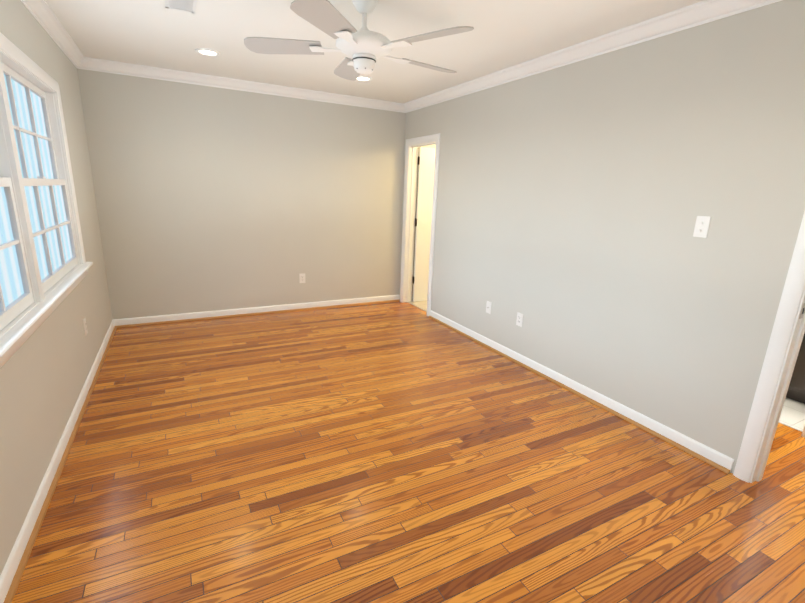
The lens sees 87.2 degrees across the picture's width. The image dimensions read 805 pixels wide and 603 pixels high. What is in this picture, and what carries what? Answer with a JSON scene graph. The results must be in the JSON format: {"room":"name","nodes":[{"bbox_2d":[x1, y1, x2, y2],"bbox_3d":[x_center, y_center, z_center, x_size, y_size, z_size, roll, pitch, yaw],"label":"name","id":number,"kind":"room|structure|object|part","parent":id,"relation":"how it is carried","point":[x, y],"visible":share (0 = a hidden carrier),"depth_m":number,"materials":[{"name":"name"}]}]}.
{"room":"empty bedroom","nodes":[
{"label":"empty bedroom","id":0,"kind":"room"},
{"bbox_2d":[0,0,112,575],"bbox_3d":[-1.734,-0.311,1.763,0.110,2.440,5.270,-5,16,-27],"label":"wall","id":1,"kind":"structure","parent":0,"point":[45,368],"depth_m":2.31,"materials":[{"name":"beige paint"}]},
{"bbox_2d":[0,32,92,367],"bbox_3d":[-1.848,-0.554,2.002,0.160,1.338,2.504,-5,16,-27],"label":"window","id":2,"kind":"structure","parent":1,"relation":"in","point":[17,332],"depth_m":2.25,"materials":[{"name":"white paint"}]},
{"bbox_3d":[-1.873,-0.561,1.986,0.086,1.160,2.280,-5,16,-27],"label":"window sashes","id":3,"kind":"part","parent":2,"relation":"part of","materials":[{"name":"white wood"}]},
{"bbox_2d":[20,0,87,69],"bbox_3d":[-1.610,-1.456,1.509,0.072,0.088,5.050,-5,16,-27],"label":"crown molding","id":4,"kind":"structure","parent":1,"relation":"attached to","point":[41,11],"depth_m":2.86,"materials":[{"name":"white paint"}]},
{"bbox_2d":[0,319,117,602],"bbox_3d":[-1.715,0.823,2.092,0.030,0.082,5.050,-5,16,-27],"label":"baseboard","id":5,"kind":"structure","parent":1,"relation":"attached to","point":[28,525],"depth_m":1.93,"materials":[{"name":"white paint"}]},
{"bbox_2d":[83,318,87,335],"bbox_3d":[-2.285,0.181,3.049,0.008,0.115,0.070,-5,16,-27],"label":"outlet","id":6,"kind":"object","parent":1,"relation":"attached to","point":[85,325],"visible":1,"depth_m":3.03,"materials":[{"name":"white plastic"}]},
{"bbox_2d":[77,69,405,318],"bbox_3d":[-1.403,-1.076,4.755,3.347,2.440,0.110,-5,16,-27],"label":"wall","id":7,"kind":"structure","parent":0,"point":[208,198],"depth_m":4.50,"materials":[{"name":"beige paint"}]},
{"bbox_2d":[88,57,403,111],"bbox_3d":[-1.363,-2.187,4.357,3.060,0.088,0.072,-5,16,-27],"label":"crown molding","id":8,"kind":"structure","parent":7,"relation":"attached to","point":[94,64],"depth_m":4.19,"materials":[{"name":"white paint"}]},
{"bbox_2d":[116,295,399,327],"bbox_3d":[-1.453,0.085,4.970,3.197,0.082,0.030,-5,16,-27],"label":"baseboard","id":9,"kind":"structure","parent":7,"relation":"attached to","point":[149,320],"depth_m":4.81,"materials":[{"name":"white paint"}]},
{"bbox_2d":[299,273,304,282],"bbox_3d":[-1.190,-0.275,5.026,0.070,0.115,0.008,-5,16,-27],"label":"outlet","id":10,"kind":"object","parent":7,"relation":"attached to","point":[301,278],"visible":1,"depth_m":5.02,"materials":[{"name":"white plastic"}]},
{"bbox_2d":[45,0,703,102],"bbox_3d":[1.012,-1.799,2.841,6.210,0.100,5.270,-5,16,-27],"label":"ceiling","id":11,"kind":"structure","parent":0,"point":[503,34],"depth_m":2.87,"materials":[{"name":"paint"}]},
{"bbox_2d":[165,0,196,13],"bbox_3d":[-1.270,-1.723,2.422,0.160,0.007,0.310,-5,16,-27],"label":"ceiling vent","id":12,"kind":"object","parent":11,"relation":"in","point":[189,6],"visible":0.9,"depth_m":2.48,"materials":[{"name":"white metal"}]},
{"bbox_2d":[195,48,219,56],"bbox_3d":[-1.543,-1.974,3.353,0.184,0.009,0.184,-5,16,-27],"label":"recessed light","id":13,"kind":"object","parent":11,"relation":"in","point":[207,52],"visible":1,"depth_m":3.35,"materials":[{"name":"white paint"}]},
{"bbox_2d":[244,0,473,80],"bbox_3d":[-0.195,-1.479,2.377,1.260,0.375,1.266,-5,16,-27],"label":"ceiling fan","id":14,"kind":"object","parent":11,"relation":"hanging from","point":[364,48],"visible":1,"depth_m":2.28,"materials":[{"name":"white metal"}]},
{"bbox_2d":[356,76,371,80],"bbox_3d":[-0.374,-2.086,3.958,0.184,0.009,0.184,-5,16,-27],"label":"recessed light","id":15,"kind":"object","parent":11,"relation":"in","point":[363,78],"visible":0.77,"depth_m":3.96,"materials":[{"name":"white glass"}]},
{"bbox_2d":[12,301,804,602],"bbox_3d":[0.060,0.716,3.029,4.270,0.050,5.270,-5,16,-27],"label":"floor","id":16,"kind":"structure","parent":0,"point":[394,452],"depth_m":2.12,"materials":[{"name":"brown wood"}]},
{"bbox_2d":[412,145,435,298],"bbox_3d":[1.296,-1.335,6.152,2.753,2.440,0.110,-5,16,-27],"label":"wall","id":17,"kind":"structure","parent":0,"point":[431,146],"depth_m":5.50,"materials":[{"name":"white paint"}]},
{"bbox_2d":[399,0,804,472],"bbox_3d":[1.223,-0.595,3.294,0.120,2.440,5.050,-5,16,-27],"label":"wall","id":18,"kind":"structure","parent":0,"point":[575,200],"depth_m":2.65,"materials":[{"name":"beige paint"}]},
{"bbox_2d":[400,133,440,315],"bbox_3d":[0.243,-0.906,5.130,0.158,2.044,0.768,-5,16,-27],"label":"door frame","id":19,"kind":"structure","parent":18,"relation":"attached to","point":[410,182],"depth_m":5.25,"materials":[{"name":"white paint"}]},
{"bbox_2d":[412,147,434,301],"bbox_3d":[0.442,-0.966,5.535,0.609,1.952,0.045,-4,16,-23],"label":"back door","id":20,"kind":"structure","parent":18,"relation":"in","point":[424,214],"depth_m":5.42,"materials":[{"name":"white paint"}]},
{"bbox_2d":[486,301,491,313],"bbox_3d":[0.820,0.057,4.046,0.016,0.115,0.070,-5,16,-27],"label":"outlet","id":21,"kind":"object","parent":18,"relation":"attached to","point":[488,306],"visible":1,"depth_m":4.04,"materials":[{"name":"white plastic"}]},
{"bbox_2d":[516,312,522,326],"bbox_3d":[1.020,0.158,3.686,0.008,0.115,0.070,-5,16,-27],"label":"outlet","id":22,"kind":"object","parent":18,"relation":"attached to","point":[519,321],"visible":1,"depth_m":3.68,"materials":[{"name":"white plastic"}]},
{"bbox_2d":[429,310,733,473],"bbox_3d":[1.059,0.523,3.655,0.031,0.082,3.164,-5,16,-27],"label":"baseboard","id":23,"kind":"structure","parent":18,"relation":"attached to","point":[720,461],"depth_m":2.96,"materials":[{"name":"white paint"}]},
{"bbox_2d":[402,0,781,112],"bbox_3d":[1.183,-1.725,2.955,0.072,0.088,5.050,-5,16,-27],"label":"crown molding","id":24,"kind":"structure","parent":18,"relation":"attached to","point":[671,22],"depth_m":2.71,"materials":[{"name":"white paint"}]},
{"bbox_2d":[693,216,710,237],"bbox_3d":[1.656,-0.414,2.343,0.016,0.115,0.070,-5,16,-27],"label":"double light switch","id":25,"kind":"object","parent":18,"relation":"attached to","point":[701,228],"visible":1,"depth_m":2.34,"materials":[{"name":"white plastic"}]},
{"bbox_2d":[733,211,804,482],"bbox_3d":[2.120,0.038,1.679,0.158,2.094,0.928,-5,16,-27],"label":"door frame","id":26,"kind":"structure","parent":18,"relation":"attached to","point":[784,345],"depth_m":2.11,"materials":[{"name":"white paint"}]},
{"bbox_2d":[799,303,804,318],"bbox_3d":[1.908,0.045,2.014,0.030,0.075,0.004,-5,16,-27],"label":"strike plate","id":27,"kind":"object","parent":26,"relation":"attached to","point":[802,311],"visible":1,"depth_m":2.01,"materials":[{"name":"grey metal"}]},
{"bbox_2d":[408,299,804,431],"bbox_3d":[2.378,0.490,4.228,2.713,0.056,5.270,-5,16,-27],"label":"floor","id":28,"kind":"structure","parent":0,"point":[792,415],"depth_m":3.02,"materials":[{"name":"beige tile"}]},
{"bbox_2d":[786,333,804,403],"bbox_3d":[3.409,0.234,3.338,1.180,0.964,0.582,-5,16,-27],"label":"bathroom vanity","id":29,"kind":"object","parent":28,"relation":"on","point":[796,390],"visible":0.12,"depth_m":3.12,"materials":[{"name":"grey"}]},
{"label":"outside","id":30,"kind":"structure","parent":0,"visible":0},
{"bbox_2d":[0,74,71,306],"bbox_3d":[-1.874,-0.568,1.984,0.034,1.063,2.198,-5,16,-27],"label":"window panes","id":31,"kind":"structure","parent":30,"point":[23,122],"depth_m":2.41,"materials":[{"name":"clear glass"}]}
]}

